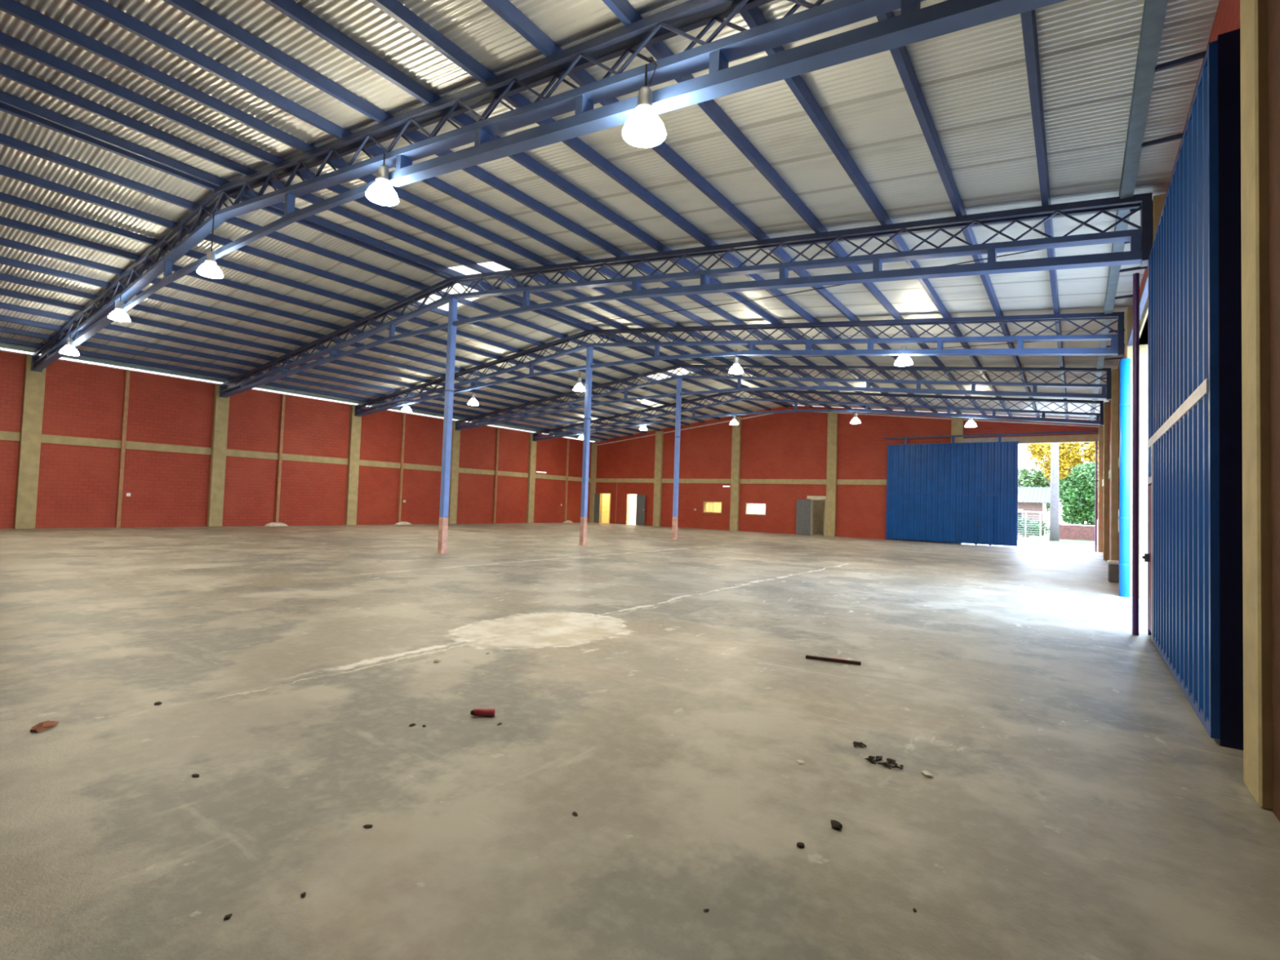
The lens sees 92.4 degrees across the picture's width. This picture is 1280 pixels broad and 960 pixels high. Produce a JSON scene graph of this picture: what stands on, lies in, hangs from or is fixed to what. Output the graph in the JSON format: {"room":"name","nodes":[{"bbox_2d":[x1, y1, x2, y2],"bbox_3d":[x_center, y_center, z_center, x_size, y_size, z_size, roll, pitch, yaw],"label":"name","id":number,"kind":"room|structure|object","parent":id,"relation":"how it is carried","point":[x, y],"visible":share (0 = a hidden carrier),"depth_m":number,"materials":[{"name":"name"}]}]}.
{"room":"empty warehouse","nodes":[
{"label":"empty warehouse","id":0,"kind":"room"},
{"bbox_2d":[0,351,594,528],"bbox_3d":[-15.235,-0.828,27.734,0.200,5.750,40.610,0,-3,35],"label":"wall","id":1,"kind":"structure","parent":0,"point":[77,486],"depth_m":25.59,"materials":[{"name":"brick"}]},
{"bbox_2d":[0,431,591,482],"bbox_3d":[-15.135,-0.972,27.671,0.035,0.280,40.610,0,-3,35],"label":"trim","id":2,"kind":"structure","parent":1,"relation":"attached to","point":[4,435],"depth_m":25.71,"materials":[{"name":"concrete"}]},
{"bbox_2d":[0,349,594,442],"bbox_3d":[-15.069,-3.711,27.790,0.220,0.025,40.610,0,-3,35],"label":"trim","id":3,"kind":"structure","parent":1,"relation":"attached to","point":[0,349],"depth_m":24.54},
{"bbox_2d":[0,0,1219,441],"bbox_3d":[-3.120,-4.567,19.462,30.000,1.748,41.410,0,-3,35],"label":"ceiling","id":4,"kind":"structure","parent":0,"point":[973,81],"depth_m":9.66,"materials":[{"name":"metal"}]},
{"bbox_2d":[0,336,608,440],"bbox_3d":[-14.085,-3.870,27.099,0.096,0.158,40.610,0,-3,35],"label":"roof purlin","id":5,"kind":"structure","parent":4,"relation":"attached to","point":[3,340],"depth_m":23.79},
{"bbox_2d":[0,326,620,438],"bbox_3d":[-13.168,-3.991,26.454,0.096,0.158,40.610,0,-3,35],"label":"roof purlin","id":6,"kind":"structure","parent":4,"relation":"attached to","point":[2,329],"depth_m":22.91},
{"bbox_2d":[0,314,633,435],"bbox_3d":[-12.252,-4.113,25.809,0.096,0.158,40.610,0,-3,35],"label":"roof purlin","id":7,"kind":"structure","parent":4,"relation":"attached to","point":[2,317],"depth_m":21.93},
{"bbox_2d":[0,302,646,433],"bbox_3d":[-11.335,-4.234,25.165,0.096,0.158,40.610,0,-3,35],"label":"roof purlin","id":8,"kind":"structure","parent":4,"relation":"attached to","point":[2,305],"depth_m":21.17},
{"bbox_2d":[0,288,660,431],"bbox_3d":[-10.419,-4.355,24.520,0.096,0.158,40.610,0,-3,35],"label":"roof purlin","id":9,"kind":"structure","parent":4,"relation":"attached to","point":[5,292],"depth_m":20.44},
{"bbox_2d":[0,272,675,428],"bbox_3d":[-9.502,-4.476,23.875,0.096,0.158,40.610,0,-3,35],"label":"roof purlin","id":10,"kind":"structure","parent":4,"relation":"attached to","point":[10,278],"depth_m":19.46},
{"bbox_2d":[0,256,689,426],"bbox_3d":[-8.586,-4.598,23.230,0.096,0.158,40.610,0,-3,35],"label":"roof purlin","id":11,"kind":"structure","parent":4,"relation":"attached to","point":[4,260],"depth_m":18.58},
{"bbox_2d":[0,237,704,422],"bbox_3d":[-7.670,-4.719,22.585,0.096,0.158,40.610,0,-3,35],"label":"roof purlin","id":12,"kind":"structure","parent":4,"relation":"attached to","point":[3,242],"depth_m":17.57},
{"bbox_2d":[0,216,720,420],"bbox_3d":[-6.753,-4.840,21.941,0.096,0.158,40.610,0,-3,35],"label":"roof purlin","id":13,"kind":"structure","parent":4,"relation":"attached to","point":[5,221],"depth_m":16.70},
{"bbox_2d":[0,191,736,417],"bbox_3d":[-5.837,-4.962,21.296,0.096,0.158,40.610,0,-3,35],"label":"roof purlin","id":14,"kind":"structure","parent":4,"relation":"attached to","point":[4,197],"depth_m":15.74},
{"bbox_2d":[442,283,478,293],"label":"roof light","id":15,"kind":"object","parent":4,"relation":"attached to","point":[460,288],"depth_m":17.63,"materials":[{"name":"white"}]},
{"bbox_2d":[448,266,481,275],"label":"roof light","id":16,"kind":"object","parent":4,"relation":"attached to","point":[463,269],"depth_m":16.21,"materials":[{"name":"white"}]},
{"bbox_2d":[477,262,510,271],"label":"roof light","id":17,"kind":"object","parent":4,"relation":"attached to","point":[494,266],"depth_m":15.54,"materials":[{"name":"white"}]},
{"bbox_2d":[162,0,893,410],"bbox_3d":[1.590,-4.668,15.993,0.096,0.158,40.610,0,-3,35],"label":"roof purlin","id":18,"kind":"structure","parent":4,"relation":"attached to","point":[193,8],"depth_m":8.50,"materials":[{"name":"metal"}]},
{"bbox_2d":[31,0,1067,372],"bbox_3d":[-8.236,-4.444,12.016,28.973,2.514,0.260,0,-3,35],"label":"roof truss","id":19,"kind":"object","parent":4,"relation":"attached to","point":[914,24],"visible":0.98,"depth_m":6.60,"materials":[{"name":"blue metal"}]},
{"bbox_2d":[59,334,79,355],"bbox_3d":[-16.210,-3.852,17.446,0.424,0.581,0.424,0,-3,35],"label":"lamp","id":20,"kind":"object","parent":19,"relation":"hanging from","point":[68,349],"visible":1,"depth_m":17.38,"materials":[{"name":"metal"}]},
{"bbox_2d":[107,290,130,321],"bbox_3d":[-12.661,-4.250,14.945,0.424,0.724,0.424,0,-3,35],"label":"lamp","id":21,"kind":"object","parent":19,"relation":"hanging from","point":[118,314],"visible":1,"depth_m":14.88,"materials":[{"name":"metal"}]},
{"bbox_2d":[196,211,223,278],"bbox_3d":[-8.250,-4.555,11.824,0.424,1.249,0.424,0,-3,35],"label":"lamp","id":22,"kind":"object","parent":19,"relation":"hanging from","point":[209,269],"visible":1,"depth_m":11.75,"materials":[{"name":"metal"}]},
{"bbox_2d":[0,342,600,441],"bbox_3d":[-14.650,-3.820,27.498,0.140,0.160,40.610,0,-3,35],"label":"beam","id":23,"kind":"structure","parent":19,"relation":"on","point":[6,345],"depth_m":24.18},
{"bbox_2d":[365,153,399,205],"bbox_3d":[-3.532,-4.172,8.443,0.424,0.650,0.424,0,-3,35],"label":"lamp","id":24,"kind":"object","parent":19,"relation":"hanging from","point":[380,192],"visible":1,"depth_m":8.38,"materials":[{"name":"metal"}]},
{"bbox_2d":[0,133,770,410],"bbox_3d":[-4.004,-5.204,20.006,0.096,0.158,40.610,0,-3,35],"label":"roof purlin","id":25,"kind":"structure","parent":19,"relation":"on","point":[6,140],"depth_m":13.95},
{"bbox_2d":[0,102,787,407],"bbox_3d":[-3.136,-5.319,19.396,0.096,0.158,40.610,0,-3,35],"label":"roof purlin","id":26,"kind":"structure","parent":19,"relation":"on","point":[5,108],"depth_m":12.82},
{"bbox_2d":[0,90,792,407],"bbox_3d":[-2.894,-5.318,19.224,0.096,0.158,40.610,0,-3,35],"label":"roof purlin","id":27,"kind":"structure","parent":19,"relation":"on","point":[7,99],"depth_m":11.79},
{"bbox_2d":[0,31,831,408],"bbox_3d":[-1.062,-5.052,17.903,0.096,0.158,40.610,0,-3,35],"label":"roof purlin","id":28,"kind":"structure","parent":19,"relation":"on","point":[13,44],"depth_m":10.02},
{"bbox_2d":[0,0,851,409],"bbox_3d":[-0.178,-4.924,17.266,0.096,0.158,40.610,0,-3,35],"label":"roof purlin","id":29,"kind":"structure","parent":19,"relation":"on","point":[23,12],"depth_m":9.15,"materials":[{"name":"metal"}]},
{"bbox_2d":[68,0,871,409],"bbox_3d":[0.706,-4.796,16.630,0.096,0.158,40.610,0,-3,35],"label":"roof purlin","id":30,"kind":"structure","parent":19,"relation":"on","point":[100,8],"depth_m":8.72,"materials":[{"name":"metal"}]},
{"bbox_2d":[622,63,666,147],"bbox_3d":[0.050,-3.623,5.862,0.424,0.711,0.424,0,-3,35],"label":"lamp","id":31,"kind":"object","parent":19,"relation":"hanging from","point":[643,128],"visible":1,"depth_m":5.79,"materials":[{"name":"metal"}]},
{"bbox_2d":[481,0,961,413],"bbox_3d":[4.242,-4.284,14.082,0.096,0.158,40.610,0,-3,35],"label":"roof purlin","id":32,"kind":"structure","parent":19,"relation":"on","point":[507,11],"depth_m":8.98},
{"bbox_2d":[1089,0,1168,420],"bbox_3d":[8.500,-3.642,11.013,0.140,0.160,40.610,0,-3,35],"label":"beam","id":33,"kind":"structure","parent":19,"relation":"attached to","point":[1153,11],"depth_m":6.53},
{"bbox_2d":[219,192,1152,398],"bbox_3d":[-5.056,-4.173,16.484,28.973,2.514,0.260,0,-3,35],"label":"roof truss","id":34,"kind":"object","parent":33,"relation":"on","point":[1140,239],"visible":0.98,"depth_m":10.85,"materials":[{"name":"blue metal"}]},
{"bbox_2d":[354,311,1124,416],"bbox_3d":[-1.761,-3.893,21.114,28.973,2.514,0.260,0,-3,35],"label":"roof truss","id":35,"kind":"object","parent":33,"relation":"on","point":[1117,348],"visible":0.98,"depth_m":16.50,"materials":[{"name":"blue metal"}]},
{"bbox_2d":[0,164,753,412],"bbox_3d":[-4.920,-5.083,20.651,0.096,0.158,40.610,0,-3,35],"label":"roof purlin","id":36,"kind":"structure","parent":35,"relation":"on","point":[4,171],"depth_m":14.85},
{"bbox_2d":[0,62,812,408],"bbox_3d":[-1.946,-5.180,18.540,0.096,0.158,40.610,0,-3,35],"label":"roof purlin","id":37,"kind":"structure","parent":35,"relation":"on","point":[6,71],"depth_m":10.94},
{"bbox_2d":[728,349,743,373],"bbox_3d":[2.802,-3.453,17.840,0.424,0.703,0.424,0,-3,35],"label":"lamp","id":38,"kind":"object","parent":35,"relation":"hanging from","point":[735,369],"visible":1,"depth_m":17.75,"materials":[{"name":"metal"}]},
{"bbox_2d":[894,346,912,365],"bbox_3d":[6.522,-3.078,15.170,0.424,0.473,0.424,0,-3,35],"label":"lamp","id":39,"kind":"object","parent":35,"relation":"hanging from","point":[904,360],"visible":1,"depth_m":15.06,"materials":[{"name":"metal"}]},
{"bbox_2d":[455,364,1111,431],"bbox_3d":[1.627,-3.604,25.875,28.973,2.514,0.260,0,-3,35],"label":"roof truss","id":40,"kind":"object","parent":33,"relation":"on","point":[1105,388],"visible":0.98,"depth_m":21.83,"materials":[{"name":"blue metal"}]},
{"bbox_2d":[574,248,1043,324],"bbox_3d":[2.559,-4.348,14.509,0.022,1.519,14.300,4,-3,-41],"label":"rod","id":41,"kind":"object","parent":33,"relation":"attached to","point":[1039,249],"visible":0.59,"depth_m":13.81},
{"bbox_2d":[533,390,1103,441],"bbox_3d":[5.090,-3.309,30.741,28.973,2.514,0.260,0,-3,35],"label":"roof truss","id":42,"kind":"object","parent":33,"relation":"on","point":[1100,416],"visible":0.98,"depth_m":27.24,"materials":[{"name":"blue metal"}]},
{"bbox_2d":[670,341,1040,361],"bbox_3d":[6.063,-4.050,19.433,0.022,1.519,14.172,4,-3,-43],"label":"rod","id":43,"kind":"object","parent":33,"relation":"attached to","point":[1028,341],"visible":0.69,"depth_m":19.67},
{"bbox_2d":[1141,133,1183,147],"bbox_3d":[5.849,-3.799,6.857,0.380,0.040,0.040,0,-3,35],"label":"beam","id":44,"kind":"structure","parent":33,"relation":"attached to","point":[1177,136],"depth_m":6.85,"materials":[{"name":"blue metal"}]},
{"bbox_2d":[1154,50,1206,72],"bbox_3d":[5.003,-3.870,5.669,0.380,0.040,0.040,0,-3,35],"label":"purlin","id":45,"kind":"structure","parent":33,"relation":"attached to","point":[1202,55],"depth_m":5.66,"materials":[{"name":"blue metal"}]},
{"bbox_2d":[262,0,915,412],"bbox_3d":[2.474,-4.540,15.356,0.096,0.158,40.610,0,-3,35],"label":"roof purlin","id":46,"kind":"structure","parent":4,"relation":"attached to","point":[291,9],"depth_m":8.42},
{"bbox_2d":[368,0,937,413],"bbox_3d":[3.358,-4.412,14.719,0.096,0.158,40.610,0,-3,35],"label":"roof purlin","id":47,"kind":"structure","parent":4,"relation":"attached to","point":[394,9],"depth_m":8.88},
{"bbox_2d":[601,0,986,415],"bbox_3d":[5.126,-4.156,13.445,0.096,0.158,40.610,0,-3,35],"label":"roof purlin","id":48,"kind":"structure","parent":4,"relation":"attached to","point":[623,10],"depth_m":8.56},
{"bbox_2d":[739,6,1013,416],"bbox_3d":[6.010,-4.028,12.809,0.096,0.158,40.610,0,-3,35],"label":"roof purlin","id":49,"kind":"structure","parent":4,"relation":"attached to","point":[753,17],"depth_m":8.20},
{"bbox_2d":[876,10,1039,417],"bbox_3d":[6.894,-3.900,12.172,0.096,0.158,40.610,0,-3,35],"label":"roof purlin","id":50,"kind":"structure","parent":4,"relation":"attached to","point":[900,55],"depth_m":7.69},
{"bbox_2d":[1020,9,1068,419],"bbox_3d":[7.778,-3.772,11.535,0.096,0.158,40.610,0,-3,35],"label":"roof purlin","id":51,"kind":"structure","parent":4,"relation":"attached to","point":[1028,18],"depth_m":6.96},
{"bbox_2d":[601,493,636,524],"bbox_3d":[-0.376,1.786,43.624,5.560,2.880,2.240,0,-3,35],"label":"wall","id":52,"kind":"structure","parent":0,"point":[606,497],"depth_m":44.30,"materials":[{"name":"paint"}]},
{"bbox_2d":[0,522,1279,959],"bbox_3d":[-3.312,2.170,19.030,29.950,0.120,41.150,0,-3,35],"label":"floor","id":53,"kind":"structure","parent":0,"point":[653,689],"depth_m":3.61,"materials":[{"name":"concrete"}]},
{"bbox_2d":[13,354,46,528],"bbox_3d":[-20.235,-1.261,20.363,0.200,5.740,0.480,0,-3,35],"label":"concrete column","id":54,"kind":"structure","parent":53,"relation":"on","point":[28,473],"depth_m":20.27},
{"bbox_2d":[29,720,58,732],"bbox_3d":[-3.672,1.512,3.784,0.111,0.027,0.208,3,-2,-21],"label":"chip","id":55,"kind":"object","parent":53,"relation":"on","point":[42,726],"visible":1,"depth_m":3.76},
{"bbox_2d":[115,370,130,527],"bbox_3d":[-18.855,-1.136,22.372,0.120,5.730,0.120,0,-3,35],"label":"wall post","id":56,"kind":"object","parent":53,"relation":"on","point":[127,374],"visible":1,"depth_m":22.34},
{"bbox_2d":[206,383,230,526],"bbox_3d":[-17.056,-0.991,24.831,0.200,5.740,0.480,0,-3,35],"label":"concrete column","id":57,"kind":"structure","parent":53,"relation":"on","point":[221,405],"depth_m":24.73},
{"bbox_2d":[265,394,287,526],"bbox_3d":[-15.633,-0.869,26.706,0.343,5.730,1.036,0,-3,35],"label":"wall post","id":58,"kind":"object","parent":53,"relation":"on","point":[276,523],"visible":0.99,"depth_m":26.74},
{"bbox_2d":[344,404,362,524],"bbox_3d":[-13.761,-0.710,29.461,0.200,5.740,0.480,0,-3,35],"label":"concrete column","id":59,"kind":"structure","parent":53,"relation":"on","point":[352,489],"depth_m":29.35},
{"bbox_2d":[394,413,412,524],"bbox_3d":[-12.066,-0.565,31.738,0.321,5.730,1.004,0,-3,35],"label":"wall post","id":60,"kind":"object","parent":53,"relation":"on","point":[399,522],"visible":1,"depth_m":31.56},
{"bbox_2d":[435,297,458,554],"bbox_3d":[-5.129,-1.463,16.371,0.260,6.820,0.260,0,-3,35],"label":"steel post","id":61,"kind":"object","parent":53,"relation":"on","point":[449,391],"visible":1,"depth_m":16.31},
{"bbox_2d":[448,420,460,524],"bbox_3d":[-10.373,-0.422,34.221,0.200,5.740,0.480,0,-3,35],"label":"concrete column","id":62,"kind":"structure","parent":53,"relation":"on","point":[455,435],"depth_m":34.11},
{"bbox_2d":[470,708,495,715],"bbox_3d":[-1.081,1.599,4.224,0.163,0.052,0.052,2,-2,-7],"label":"plastic bottle","id":63,"kind":"object","parent":53,"relation":"on","point":[476,712],"visible":1,"depth_m":4.21,"materials":[{"name":"red plastic"}]},
{"bbox_2d":[493,427,499,523],"bbox_3d":[-8.622,-0.265,36.751,0.120,5.730,0.120,0,-3,35],"label":"wall post","id":64,"kind":"object","parent":53,"relation":"on","point":[497,428],"visible":0.94,"depth_m":36.71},
{"bbox_2d":[525,432,536,523],"bbox_3d":[-6.910,-0.127,39.088,0.200,5.740,0.480,0,-3,35],"label":"concrete column","id":65,"kind":"structure","parent":53,"relation":"on","point":[532,444],"depth_m":38.96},
{"bbox_2d":[563,438,573,522],"bbox_3d":[-4.763,0.056,41.982,0.343,5.730,1.024,0,-3,35],"label":"wall post","id":66,"kind":"object","parent":53,"relation":"on","point":[568,439],"visible":0.98,"depth_m":41.81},
{"bbox_2d":[577,345,594,546],"bbox_3d":[-1.834,-1.183,21.002,0.260,6.820,0.260,0,-3,35],"label":"steel post","id":67,"kind":"object","parent":53,"relation":"on","point":[583,530],"visible":1,"depth_m":20.94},
{"bbox_2d":[588,443,597,522],"bbox_3d":[-3.361,0.193,43.989,0.300,5.697,0.300,0,-3,35],"label":"concrete column","id":68,"kind":"structure","parent":53,"relation":"on","point":[594,447],"depth_m":43.88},
{"bbox_2d":[653,431,663,526],"bbox_3d":[1.208,-0.094,40.817,0.520,6.327,0.200,0,-3,35],"label":"concrete column","id":69,"kind":"structure","parent":53,"relation":"on","point":[659,434],"depth_m":40.71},
{"bbox_2d":[670,377,683,540],"bbox_3d":[1.554,-0.895,25.762,0.260,6.820,0.260,0,-3,35],"label":"steel post","id":70,"kind":"object","parent":53,"relation":"on","point":[678,397],"visible":1,"depth_m":25.70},
{"bbox_2d":[729,416,741,530],"bbox_3d":[5.845,-0.388,37.535,0.520,6.969,0.200,0,-3,35],"label":"concrete column","id":71,"kind":"structure","parent":53,"relation":"on","point":[736,429],"depth_m":37.43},
{"bbox_2d":[825,408,838,536],"bbox_3d":[10.661,-0.404,34.108,0.520,7.054,0.200,0,-3,35],"label":"concrete column","id":72,"kind":"structure","parent":53,"relation":"on","point":[833,417],"depth_m":34.02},
{"bbox_2d":[805,654,861,665],"bbox_3d":[1.902,1.773,6.047,0.520,0.035,0.035,1,-2,22],"label":"wooden stick","id":73,"kind":"object","parent":53,"relation":"on","point":[810,657],"visible":1,"depth_m":6.03,"materials":[{"name":"brown wood"}]},
{"bbox_2d":[865,755,903,769],"bbox_3d":[1.453,1.675,3.638,0.156,0.016,0.181,2,-2,-16],"label":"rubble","id":74,"kind":"object","parent":53,"relation":"on","point":[870,757],"visible":1,"depth_m":3.65,"materials":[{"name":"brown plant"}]},
{"bbox_2d":[885,435,1018,546],"bbox_3d":[15.289,0.499,30.392,5.860,5.270,0.160,0,-3,35],"label":"gate","id":75,"kind":"object","parent":53,"relation":"on","point":[961,492],"visible":1,"depth_m":30.25,"materials":[{"name":"blue metal"}]},
{"bbox_2d":[950,417,963,543],"bbox_3d":[15.733,-0.023,30.476,0.520,6.348,0.200,0,-3,35],"label":"concrete column","id":76,"kind":"structure","parent":53,"relation":"on","point":[957,423],"depth_m":30.48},
{"bbox_2d":[1094,440,1097,551],"bbox_3d":[20.146,0.718,27.094,0.076,4.900,0.080,0,-3,35],"label":"pole","id":77,"kind":"object","parent":53,"relation":"on","point":[1095,483],"visible":0.91,"depth_m":27.06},
{"bbox_2d":[1097,425,1103,551],"bbox_3d":[20.454,0.383,27.239,0.170,5.600,0.440,0,-3,35],"label":"concrete column","id":78,"kind":"structure","parent":53,"relation":"on","point":[1100,461],"depth_m":27.07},
{"bbox_2d":[1102,401,1109,559],"bbox_3d":[16.837,0.035,22.148,0.160,5.680,0.450,0,-3,35],"label":"concrete column","id":79,"kind":"structure","parent":53,"relation":"on","point":[1106,404],"depth_m":21.97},
{"bbox_2d":[1107,560,1119,582],"bbox_3d":[11.202,2.159,14.509,0.220,0.500,0.380,0,-3,35],"label":"concrete block","id":80,"kind":"object","parent":53,"relation":"on","point":[1113,566],"visible":0.85,"depth_m":14.37,"materials":[{"name":"grey paint"}]},
{"bbox_2d":[1110,368,1119,560],"bbox_3d":[13.362,-0.261,17.265,0.160,5.680,0.450,0,-3,35],"label":"concrete column","id":81,"kind":"structure","parent":53,"relation":"on","point":[1115,372],"depth_m":17.10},
{"bbox_2d":[1132,272,1139,635],"bbox_3d":[6.506,-0.363,8.049,0.067,4.750,0.070,0,-3,35],"label":"pole","id":82,"kind":"object","parent":53,"relation":"on","point":[1135,404],"visible":1,"depth_m":8.03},
{"bbox_2d":[1124,306,1147,597],"bbox_3d":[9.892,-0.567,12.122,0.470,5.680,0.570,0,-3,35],"label":"doorway","id":83,"kind":"structure","parent":53,"relation":"on","point":[1143,455],"depth_m":11.90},
{"bbox_2d":[1118,358,1131,596],"bbox_3d":[9.430,-0.058,11.934,0.185,4.620,0.190,0,-3,35],"label":"drain pipe","id":84,"kind":"object","parent":83,"relation":"attached to","point":[1125,404],"visible":1,"depth_m":11.88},
{"bbox_2d":[1151,192,1167,245],"bbox_3d":[6.746,-0.824,7.968,0.160,5.680,0.500,0,-3,35],"label":"concrete column","id":85,"kind":"structure","parent":53,"relation":"on","point":[1158,201],"depth_m":7.89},
{"bbox_2d":[1127,38,1217,346],"bbox_3d":[7.074,-2.882,8.473,0.070,0.050,10.100,0,-3,35],"label":"track","id":86,"kind":"object","parent":85,"relation":"attached to","point":[1144,297],"visible":0.07,"depth_m":9.68,"materials":[{"name":"blue metal"}]},
{"bbox_2d":[1142,28,1243,750],"bbox_3d":[5.280,-0.554,6.033,0.185,4.900,4.522,0,-3,35],"label":"gate","id":87,"kind":"object","parent":53,"relation":"on","point":[1193,557],"visible":0.99,"depth_m":4.44,"materials":[{"name":"metal"}]},
{"bbox_2d":[1240,0,1272,810],"bbox_3d":[3.526,-1.098,3.444,0.160,5.680,0.380,0,-3,35],"label":"concrete column","id":88,"kind":"structure","parent":53,"relation":"on","point":[1255,199],"depth_m":3.35,"materials":[{"name":"concrete"}]},
{"bbox_2d":[706,498,825,535],"bbox_3d":[7.941,1.823,37.703,9.780,2.900,2.240,0,-3,35],"label":"wall","id":89,"kind":"structure","parent":0,"point":[819,506],"depth_m":36.99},
{"bbox_2d":[594,404,1099,542],"bbox_3d":[8.779,-0.625,35.731,29.650,7.495,0.240,0,-3,35],"label":"wall","id":90,"kind":"structure","parent":0,"point":[788,445],"depth_m":36.10,"materials":[{"name":"paint"}]},
{"bbox_2d":[593,493,610,523],"bbox_3d":[-2.747,1.991,43.724,1.762,2.125,0.337,1,-3,32],"label":"door","id":91,"kind":"structure","parent":90,"relation":"in","point":[598,497],"depth_m":43.74,"materials":[{"name":"metal"}]},
{"bbox_2d":[626,493,645,524],"bbox_3d":[-0.205,2.004,41.875,1.718,2.125,0.402,0,-3,43],"label":"door","id":92,"kind":"structure","parent":90,"relation":"in","point":[641,499],"depth_m":41.52,"materials":[{"name":"paint"}]},
{"bbox_2d":[595,478,886,484],"bbox_3d":[6.277,0.082,37.300,23.760,0.280,0.035,0,-3,35],"label":"trim","id":93,"kind":"structure","parent":90,"relation":"attached to","point":[839,482],"depth_m":36.63,"materials":[{"name":"concrete"}]},
{"bbox_2d":[795,495,826,536],"bbox_3d":[9.767,2.013,34.798,1.724,2.220,0.361,1,-3,32],"label":"door","id":94,"kind":"structure","parent":90,"relation":"in","point":[804,515],"depth_m":34.86,"materials":[{"name":"grey paint"}]},
{"bbox_2d":[596,412,1098,445],"bbox_3d":[8.637,-3.237,35.770,29.356,1.713,0.060,0,-3,35],"label":"trim","id":95,"kind":"structure","parent":90,"relation":"attached to","point":[824,412],"depth_m":32.06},
{"bbox_2d":[883,430,1097,439],"bbox_3d":[16.541,-2.163,29.724,9.050,0.080,0.080,0,-3,35],"label":"track","id":96,"kind":"object","parent":90,"relation":"attached to","point":[1094,431],"visible":1,"depth_m":29.32,"materials":[{"name":"blue metal"}]},
{"bbox_2d":[963,434,1098,444],"bbox_3d":[18.363,-1.883,28.957,5.590,0.320,0.290,0,-3,35],"label":"trim","id":97,"kind":"structure","parent":90,"relation":"attached to","point":[1086,437],"depth_m":28.50,"materials":[{"name":"concrete"}]},
{"bbox_2d":[1102,0,1239,560],"bbox_3d":[12.121,-0.460,15.125,0.300,5.836,29.410,0,-3,35],"label":"wall","id":98,"kind":"structure","parent":0,"point":[1227,18],"depth_m":5.24,"materials":[{"name":"paint"}]},
{"bbox_2d":[1139,297,1147,345],"bbox_3d":[8.505,-2.877,10.035,0.350,0.250,4.700,0,-3,35],"label":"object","id":99,"kind":"structure","parent":98,"relation":"attached to","point":[1143,319],"depth_m":10.71,"materials":[{"name":"concrete"}]},
{"bbox_2d":[1267,0,1279,822],"bbox_3d":[0.317,-1.461,-1.369,0.410,5.836,11.195,0,-3,35],"label":"wall","id":100,"kind":"structure","parent":0,"point":[1273,6],"depth_m":3.19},
{"label":"outside","id":101,"kind":"structure","parent":0,"visible":0},
{"bbox_2d":[1017,536,1097,544],"bbox_3d":[28.036,3.969,39.408,80.000,0.120,7.000,0,-3,35],"label":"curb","id":102,"kind":"object","parent":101,"point":[1020,538],"visible":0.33,"depth_m":38.79,"materials":[{"name":"white concrete"}]},
{"bbox_2d":[1017,511,1044,538],"bbox_3d":[26.095,3.032,41.460,2.050,1.840,0.080,0,-3,35],"label":"fence","id":103,"kind":"object","parent":102,"relation":"on","point":[1025,512],"visible":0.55,"depth_m":41.27,"materials":[{"name":"white metal"}]},
{"bbox_2d":[1048,443,1059,541],"bbox_3d":[25.946,-0.924,38.365,2.200,9.500,0.540,0,-3,35],"label":"utility pole","id":104,"kind":"object","parent":102,"relation":"on","point":[1054,534],"visible":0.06,"depth_m":38.13,"materials":[{"name":"concrete"}]},
{"bbox_2d":[1059,524,1094,541],"bbox_3d":[29.550,3.515,40.816,3.570,1.050,0.200,0,-3,35],"label":"wall","id":105,"kind":"structure","parent":102,"relation":"on","point":[1067,531],"depth_m":40.96,"materials":[{"name":"pink brick"}]},
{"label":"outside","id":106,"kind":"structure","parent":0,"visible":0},
{"bbox_2d":[1017,524,1049,537],"bbox_3d":[53.978,6.317,75.863,180.000,0.160,113.390,0,-3,35],"label":"ground","id":107,"kind":"structure","parent":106,"point":[1047,534],"depth_m":49.08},
{"bbox_2d":[1017,516,1049,537],"bbox_3d":[27.871,3.356,44.684,3.518,1.749,1.816,0,-3,35],"label":"leafy bush","id":108,"kind":"object","parent":107,"relation":"on","point":[1034,531],"visible":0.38,"depth_m":44.17,"materials":[{"name":"green plant"}]},
{"bbox_2d":[1017,486,1050,537],"bbox_3d":[30.777,2.569,52.903,8.400,4.025,8.000,0,-3,35],"label":"house","id":109,"kind":"structure","parent":107,"relation":"on","point":[1033,499],"depth_m":49.13,"materials":[{"name":"metal"}]},
{"bbox_2d":[1017,466,1063,515],"bbox_3d":[38.295,1.773,61.188,8.696,6.748,3.980,0,-3,35],"label":"broadleaf tree","id":110,"kind":"object","parent":107,"relation":"on","point":[1037,478],"visible":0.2,"depth_m":59.98,"materials":[{"name":"green plant"}]},
{"bbox_2d":[1025,442,1097,487],"bbox_3d":[38.096,0.199,54.113,7.100,9.342,3.995,1,-2,30],"label":"broadleaf tree","id":111,"kind":"object","parent":107,"relation":"on","point":[1070,455],"visible":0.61,"depth_m":53.74,"materials":[{"name":"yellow plant"}]},
{"bbox_2d":[1058,461,1097,524],"bbox_3d":[32.438,1.464,43.374,5.286,5.654,3.400,0,-3,43],"label":"broadleaf tree","id":112,"kind":"object","parent":107,"relation":"on","point":[1077,492],"visible":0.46,"depth_m":43.40,"materials":[{"name":"green plant"}]},
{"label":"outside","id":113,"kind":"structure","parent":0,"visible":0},
{"bbox_2d":[961,540,1097,551],"bbox_3d":[22.896,3.531,32.186,80.000,0.120,10.750,0,-3,35],"label":"road","id":114,"kind":"structure","parent":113,"point":[1055,545],"depth_m":32.61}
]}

